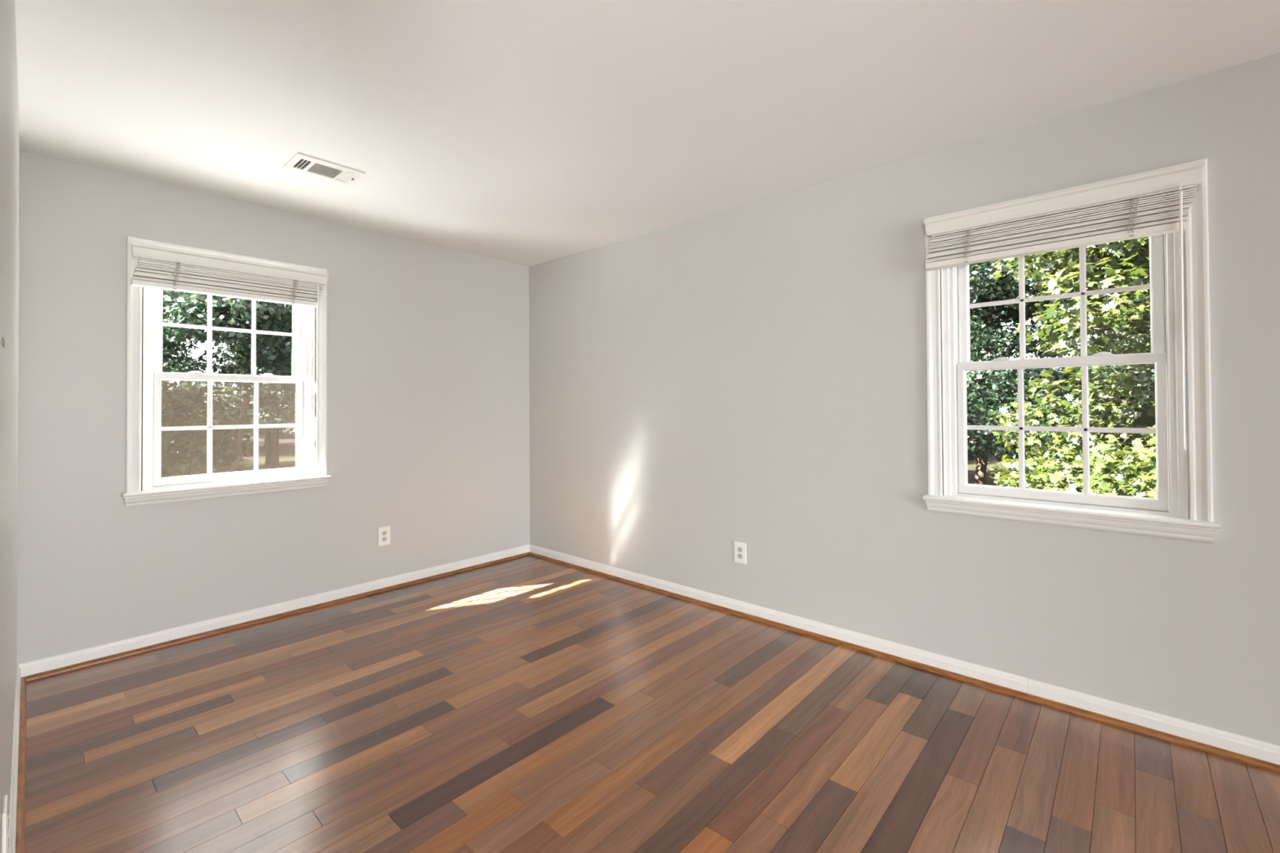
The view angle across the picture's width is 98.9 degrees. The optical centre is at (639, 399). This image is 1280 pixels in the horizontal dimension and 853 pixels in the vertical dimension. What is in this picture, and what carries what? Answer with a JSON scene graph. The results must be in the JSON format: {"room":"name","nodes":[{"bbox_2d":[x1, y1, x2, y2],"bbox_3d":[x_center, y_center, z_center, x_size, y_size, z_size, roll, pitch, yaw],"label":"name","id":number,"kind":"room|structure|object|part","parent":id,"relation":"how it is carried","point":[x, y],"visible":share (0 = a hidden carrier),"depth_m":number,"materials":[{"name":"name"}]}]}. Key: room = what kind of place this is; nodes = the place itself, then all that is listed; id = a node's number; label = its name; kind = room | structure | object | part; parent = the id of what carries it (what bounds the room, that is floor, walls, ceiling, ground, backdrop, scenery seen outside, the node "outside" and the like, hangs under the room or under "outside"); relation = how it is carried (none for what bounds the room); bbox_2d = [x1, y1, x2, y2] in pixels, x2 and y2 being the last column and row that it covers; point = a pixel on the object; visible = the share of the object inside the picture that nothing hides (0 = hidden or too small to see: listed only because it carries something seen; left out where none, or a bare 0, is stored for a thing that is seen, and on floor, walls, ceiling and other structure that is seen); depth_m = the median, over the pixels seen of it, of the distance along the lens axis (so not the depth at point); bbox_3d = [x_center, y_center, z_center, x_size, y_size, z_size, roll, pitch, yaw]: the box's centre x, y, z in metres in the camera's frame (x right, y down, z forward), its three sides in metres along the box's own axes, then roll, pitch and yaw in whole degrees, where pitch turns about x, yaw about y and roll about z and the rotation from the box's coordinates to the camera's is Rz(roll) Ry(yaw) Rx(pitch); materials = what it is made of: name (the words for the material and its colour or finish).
{"room":"empty bedroom","nodes":[
{"label":"empty bedroom","id":0,"kind":"room"},
{"bbox_2d":[0,0,20,852],"bbox_3d":[0.474,0.067,-0.564,9.000,2.514,0.140,-1,-1,42],"label":"wall","id":1,"kind":"structure","parent":0,"point":[10,147],"depth_m":1.27,"materials":[{"name":"grey paint"}]},
{"bbox_2d":[1,337,4,347],"bbox_3d":[-1.145,-0.103,0.985,0.070,0.013,0.002,-1,-1,42],"label":"wall plate","id":2,"kind":"object","parent":1,"relation":"attached to","point":[2,338],"visible":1,"depth_m":0.97,"materials":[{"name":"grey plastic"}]},
{"bbox_2d":[1,794,8,852],"bbox_3d":[-1.299,0.889,1.122,0.080,0.124,0.009,-1,-1,42],"label":"wall outlet","id":3,"kind":"object","parent":1,"relation":"attached to","point":[5,817],"visible":1,"depth_m":1.10,"materials":[{"name":"white plastic"}]},
{"bbox_2d":[6,833,8,852],"bbox_3d":[-1.297,0.908,1.124,0.034,0.028,0.002,-1,-1,42],"label":"receptacle","id":4,"kind":"object","parent":3,"relation":"attached to","point":[7,834],"depth_m":1.12,"materials":[{"name":"grey plastic"}]},
{"bbox_2d":[6,814,8,833],"bbox_3d":[-1.297,0.869,1.124,0.034,0.028,0.002,-1,-1,42],"label":"receptacle","id":5,"kind":"object","parent":3,"relation":"attached to","point":[7,815],"depth_m":1.11,"materials":[{"name":"grey plastic"}]},
{"bbox_2d":[7,664,21,852],"bbox_3d":[-1.702,1.220,1.483,3.000,0.078,0.013,-1,-1,42],"label":"baseboard","id":6,"kind":"structure","parent":1,"relation":"attached to","point":[14,780],"depth_m":1.77,"materials":[{"name":"white paint"}]},
{"bbox_2d":[15,677,26,852],"bbox_3d":[-1.686,1.249,1.490,2.987,0.020,0.018,-1,-1,42],"label":"trim","id":7,"kind":"structure","parent":1,"relation":"attached to","point":[21,785],"depth_m":1.82,"materials":[{"name":"brown wood"}]},
{"bbox_2d":[16,151,529,664],"bbox_3d":[-1.932,0.127,3.598,0.140,2.514,3.124,-1,-1,42],"label":"wall","id":8,"kind":"structure","parent":0,"point":[428,396],"depth_m":3.19,"materials":[{"name":"grey paint"}]},
{"bbox_2d":[121,235,331,506],"bbox_3d":[-2.317,-0.141,3.135,0.191,1.364,0.948,-1,-1,42],"label":"window","id":9,"kind":"structure","parent":8,"relation":"in","point":[156,489],"depth_m":3.04,"materials":[{"name":"white paint"}]},
{"bbox_3d":[-2.369,-0.408,3.183,0.035,0.602,0.699,-1,-1,42],"label":"sash","id":10,"kind":"part","parent":9,"relation":"part of","materials":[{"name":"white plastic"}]},
{"bbox_2d":[162,294,293,375],"bbox_3d":[-2.372,-0.409,3.185,0.011,0.524,0.622,-1,-1,42],"label":"grille","id":11,"kind":"object","parent":9,"relation":"attached to","point":[209,327],"depth_m":3.17,"materials":[{"name":"white plastic"}]},
{"bbox_3d":[-2.336,0.157,3.150,0.035,0.600,0.699,-1,-1,42],"label":"sash","id":12,"kind":"part","parent":9,"relation":"part of","materials":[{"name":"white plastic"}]},
{"bbox_3d":[-2.341,-0.136,3.156,0.110,1.227,0.792,-1,-1,42],"label":"frame","id":13,"kind":"part","parent":9,"relation":"part of","materials":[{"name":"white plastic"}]},
{"bbox_2d":[160,381,296,474],"bbox_3d":[-2.339,0.155,3.152,0.011,0.524,0.640,-1,-1,42],"label":"grille","id":14,"kind":"object","parent":9,"relation":"attached to","point":[255,426],"depth_m":3.20,"materials":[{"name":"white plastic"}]},
{"bbox_2d":[130,242,328,435],"bbox_3d":[-2.244,-0.287,3.071,0.069,0.996,0.898,-1,-1,42],"label":"window blind","id":15,"kind":"object","parent":9,"relation":"attached to","point":[157,267],"visible":1,"depth_m":3.02,"materials":[{"name":"white plastic"}]},
{"bbox_3d":[-2.412,-0.648,2.854,0.010,0.146,0.033,-1,-1,42],"label":"ladder cord","id":16,"kind":"part","parent":15,"relation":"part of","materials":[{"name":"white fabric"}]},
{"bbox_3d":[-2.266,-0.588,3.061,0.052,0.026,0.848,-1,-1,42],"label":"rail","id":17,"kind":"part","parent":15,"relation":"part of","materials":[{"name":"white"}]},
{"bbox_3d":[-2.051,-0.645,3.256,0.010,0.146,0.041,-1,-1,42],"label":"ladder cord","id":18,"kind":"part","parent":15,"relation":"part of","materials":[{"name":"white fabric"}]},
{"bbox_2d":[17,544,529,677],"bbox_3d":[-1.869,1.244,3.534,0.013,0.078,2.844,-1,-1,42],"label":"baseboard","id":19,"kind":"structure","parent":8,"relation":"attached to","point":[47,664],"depth_m":3.09,"materials":[{"name":"white paint"}]},
{"bbox_2d":[22,551,529,681],"bbox_3d":[-1.857,1.273,3.524,0.018,0.020,2.818,-1,-1,42],"label":"trim","id":20,"kind":"structure","parent":8,"relation":"attached to","point":[46,673],"depth_m":3.08,"materials":[{"name":"brown wood"}]},
{"bbox_2d":[377,525,390,546],"bbox_3d":[-1.728,0.920,3.701,0.009,0.124,0.080,-1,-1,42],"label":"wall outlet","id":21,"kind":"object","parent":8,"relation":"attached to","point":[384,533],"visible":1,"depth_m":3.70,"materials":[{"name":"white plastic"}]},
{"bbox_2d":[14,0,1279,266],"bbox_3d":[0.874,-1.282,-0.095,9.280,0.190,4.890,-1,-1,42],"label":"ceiling","id":22,"kind":"structure","parent":0,"point":[528,133],"depth_m":2.04,"materials":[{"name":"white paint"}]},
{"bbox_2d":[283,152,364,185],"bbox_3d":[-1.560,-1.134,2.712,0.212,0.016,0.300,-1,-1,42],"label":"ceiling vent","id":23,"kind":"object","parent":22,"relation":"in","point":[300,162],"visible":1,"depth_m":2.70,"materials":[{"name":"white metal"}]},
{"bbox_2d":[25,555,1279,852],"bbox_3d":[1.477,1.281,0.534,9.000,0.100,2.884,-1,-1,42],"label":"floor","id":24,"kind":"structure","parent":0,"point":[528,704],"depth_m":1.97,"materials":[{"name":"brown wood"}]},
{"bbox_2d":[528,52,1279,746],"bbox_3d":[2.519,0.080,1.611,9.140,2.514,0.140,-1,-1,42],"label":"wall","id":25,"kind":"structure","parent":0,"point":[754,374],"depth_m":2.69,"materials":[{"name":"grey paint"}]},
{"bbox_2d":[734,541,746,564],"bbox_3d":[0.592,0.902,3.234,0.080,0.124,0.009,-1,-1,42],"label":"wall outlet","id":26,"kind":"object","parent":25,"relation":"attached to","point":[740,547],"visible":1,"depth_m":3.23,"materials":[{"name":"white plastic"}]},
{"bbox_2d":[737,553,742,558],"bbox_3d":[0.590,0.921,3.232,0.034,0.028,0.002,-1,-1,42],"label":"receptacle","id":27,"kind":"object","parent":26,"relation":"attached to","point":[739,555],"depth_m":3.23,"materials":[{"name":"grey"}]},
{"bbox_2d":[737,546,742,551],"bbox_3d":[0.590,0.882,3.232,0.034,0.028,0.002,-1,-1,42],"label":"receptacle","id":28,"kind":"object","parent":26,"relation":"attached to","point":[739,548],"depth_m":3.23,"materials":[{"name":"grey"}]},
{"bbox_2d":[528,551,1279,773],"bbox_3d":[2.412,1.227,1.577,8.974,0.020,0.018,-1,-1,42],"label":"trim","id":29,"kind":"structure","parent":25,"relation":"attached to","point":[1271,766],"depth_m":2.40,"materials":[{"name":"brown wood"}]},
{"bbox_2d":[529,544,1279,764],"bbox_3d":[2.422,1.198,1.589,9.000,0.078,0.013,-1,-1,42],"label":"baseboard","id":30,"kind":"structure","parent":25,"relation":"attached to","point":[1270,753],"depth_m":2.41,"materials":[{"name":"white paint"}]},
{"bbox_2d":[922,158,1220,542],"bbox_3d":[1.720,-0.173,2.295,0.948,1.364,0.191,-1,-1,42],"label":"window","id":31,"kind":"structure","parent":25,"relation":"in","point":[1166,515],"depth_m":2.17,"materials":[{"name":"white paint"}]},
{"bbox_2d":[968,246,1150,359],"bbox_3d":[1.767,-0.441,2.351,0.622,0.524,0.011,-1,-1,42],"label":"grille","id":32,"kind":"object","parent":31,"relation":"attached to","point":[1083,292],"depth_m":2.30,"materials":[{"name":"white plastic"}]},
{"bbox_2d":[966,365,1155,493],"bbox_3d":[1.743,0.123,2.315,0.640,0.524,0.011,-1,-1,42],"label":"grille","id":33,"kind":"object","parent":31,"relation":"attached to","point":[1086,429],"depth_m":2.34,"materials":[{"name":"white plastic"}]},
{"bbox_3d":[1.764,-0.440,2.348,0.699,0.602,0.035,-1,-1,42],"label":"sash","id":34,"kind":"part","parent":31,"relation":"part of","materials":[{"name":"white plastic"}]},
{"bbox_3d":[1.741,0.124,2.312,0.699,0.600,0.035,-1,-1,42],"label":"sash","id":35,"kind":"part","parent":31,"relation":"part of","materials":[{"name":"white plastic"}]},
{"bbox_2d":[924,160,1204,449],"bbox_3d":[1.654,-0.324,2.223,0.898,1.009,0.069,-1,-1,42],"label":"window blind","id":36,"kind":"object","parent":31,"relation":"attached to","point":[1163,212],"visible":1,"depth_m":2.15,"materials":[{"name":"white"}]},
{"bbox_3d":[1.432,-0.674,2.392,0.033,0.146,0.010,-1,-1,42],"label":"ladder cord","id":37,"kind":"part","parent":36,"relation":"part of","materials":[{"name":"white fabric"}]},
{"bbox_3d":[1.639,-0.619,2.247,0.848,0.026,0.052,-1,-1,42],"label":"rail","id":38,"kind":"part","parent":36,"relation":"part of","materials":[{"name":"white"}]},
{"bbox_3d":[1.833,-0.681,2.032,0.041,0.146,0.010,-1,-1,42],"label":"ladder cord","id":39,"kind":"part","parent":36,"relation":"part of","materials":[{"name":"white fabric"}]},
{"label":"outside","id":40,"kind":"structure","parent":0,"visible":0},
{"bbox_2d":[167,382,1152,488],"bbox_3d":[-2.095,-1.555,25.811,120.000,12.331,120.000,-1,-1,42],"label":"ground","id":41,"kind":"structure","parent":40,"point":[286,444],"depth_m":30.05,"materials":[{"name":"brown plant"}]},
{"bbox_2d":[162,320,189,373],"bbox_3d":[-24.426,-1.173,26.329,5.558,8.825,4.964,0,-1,-45],"label":"tree","id":42,"kind":"object","parent":41,"relation":"on","point":[163,362],"visible":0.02,"depth_m":27.71,"materials":[{"name":"green plant"}]},
{"bbox_2d":[162,355,204,373],"bbox_3d":[-28.349,-1.523,31.623,5.080,9.161,5.802,0,-1,13],"label":"tree","id":43,"kind":"object","parent":41,"relation":"on","point":[187,357],"visible":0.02,"depth_m":33.10,"materials":[{"name":"green plant"}]},
{"bbox_2d":[166,455,227,476],"bbox_3d":[-18.575,3.082,22.923,2.521,1.705,2.627,0,-1,-21],"label":"shrub","id":44,"kind":"object","parent":41,"relation":"on","point":[220,468],"visible":0.16,"depth_m":22.55,"materials":[{"name":"green plant"}]},
{"bbox_2d":[160,289,242,477],"bbox_3d":[-15.417,-0.317,17.501,4.833,8.593,5.411,0,-1,-32],"label":"tree","id":45,"kind":"object","parent":41,"relation":"on","point":[170,346],"visible":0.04,"depth_m":17.32,"materials":[{"name":"green plant"}]},
{"bbox_2d":[160,288,295,477],"bbox_3d":[-10.773,0.399,14.462,4.495,8.105,5.133,-1,-1,42],"label":"tree","id":46,"kind":"object","parent":41,"relation":"on","point":[227,312],"visible":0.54,"depth_m":13.87,"materials":[{"name":"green plant"}]},
{"bbox_2d":[212,342,264,434],"bbox_3d":[-26.142,-2.075,38.297,5.848,9.234,5.120,0,-1,-44],"label":"tree","id":47,"kind":"object","parent":41,"relation":"on","point":[221,344],"visible":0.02,"depth_m":37.12,"materials":[{"name":"green plant"}]},
{"bbox_2d":[193,320,295,469],"bbox_3d":[-15.675,-1.089,23.635,5.698,10.131,6.380,0,-1,-33],"label":"tree","id":48,"kind":"object","parent":41,"relation":"on","point":[274,438],"visible":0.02,"depth_m":23.24,"materials":[{"name":"green plant"}]},
{"bbox_2d":[219,337,295,465],"bbox_3d":[-19.523,-0.294,28.444,4.897,7.732,4.288,-1,-1,36],"label":"tree","id":49,"kind":"object","parent":41,"relation":"on","point":[267,433],"visible":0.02,"depth_m":28.56,"materials":[{"name":"green plant"}]},
{"bbox_2d":[226,341,294,448],"bbox_3d":[-22.777,-0.760,34.098,4.327,7.802,4.941,0,-1,-1],"label":"tree","id":50,"kind":"object","parent":41,"relation":"on","point":[264,443],"visible":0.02,"depth_m":33.66,"materials":[{"name":"green plant"}]},
{"bbox_2d":[968,300,1063,484],"bbox_3d":[13.965,-0.557,22.602,4.904,8.718,5.490,0,-1,-12],"label":"tree","id":51,"kind":"object","parent":41,"relation":"on","point":[1002,353],"visible":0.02,"depth_m":21.63,"materials":[{"name":"green plant"}]},
{"bbox_2d":[966,253,1069,462],"bbox_3d":[6.140,-0.587,11.454,5.202,9.917,4.849,0,-1,-17],"label":"shade tree","id":52,"kind":"object","parent":41,"relation":"on","point":[975,444],"visible":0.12,"depth_m":11.01,"materials":[{"name":"green plant"}]},
{"bbox_2d":[966,253,1102,484],"bbox_3d":[9.351,-0.054,15.031,5.421,8.608,4.841,-1,-1,37],"label":"tree","id":53,"kind":"object","parent":41,"relation":"on","point":[981,465],"visible":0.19,"depth_m":14.08,"materials":[{"name":"green plant"}]},
{"bbox_2d":[973,234,1165,498],"bbox_3d":[6.284,-0.050,5.846,4.662,8.471,4.683,-1,-1,37],"label":"maple tree","id":54,"kind":"object","parent":41,"relation":"on","point":[1133,475],"visible":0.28,"depth_m":6.44,"materials":[{"name":"green plant"}]},
{"bbox_2d":[1024,288,1124,462],"bbox_3d":[19.502,-0.841,25.131,5.350,8.496,4.778,0,-1,-13],"label":"tree","id":55,"kind":"object","parent":41,"relation":"on","point":[1065,376],"visible":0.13,"depth_m":24.38,"materials":[{"name":"green plant"}]},
{"bbox_2d":[1071,268,1165,444],"bbox_3d":[16.197,-1.036,16.969,6.050,9.607,5.403,0,-1,-30],"label":"tree","id":56,"kind":"object","parent":41,"relation":"on","point":[1110,367],"visible":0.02,"depth_m":16.75,"materials":[{"name":"green plant"}]},
{"bbox_2d":[1088,296,1151,448],"bbox_3d":[25.087,-1.515,27.547,5.567,8.840,4.972,0,-1,-20],"label":"tree","id":57,"kind":"object","parent":41,"relation":"on","point":[1117,333],"visible":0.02,"depth_m":27.33,"materials":[{"name":"green plant"}]}
]}

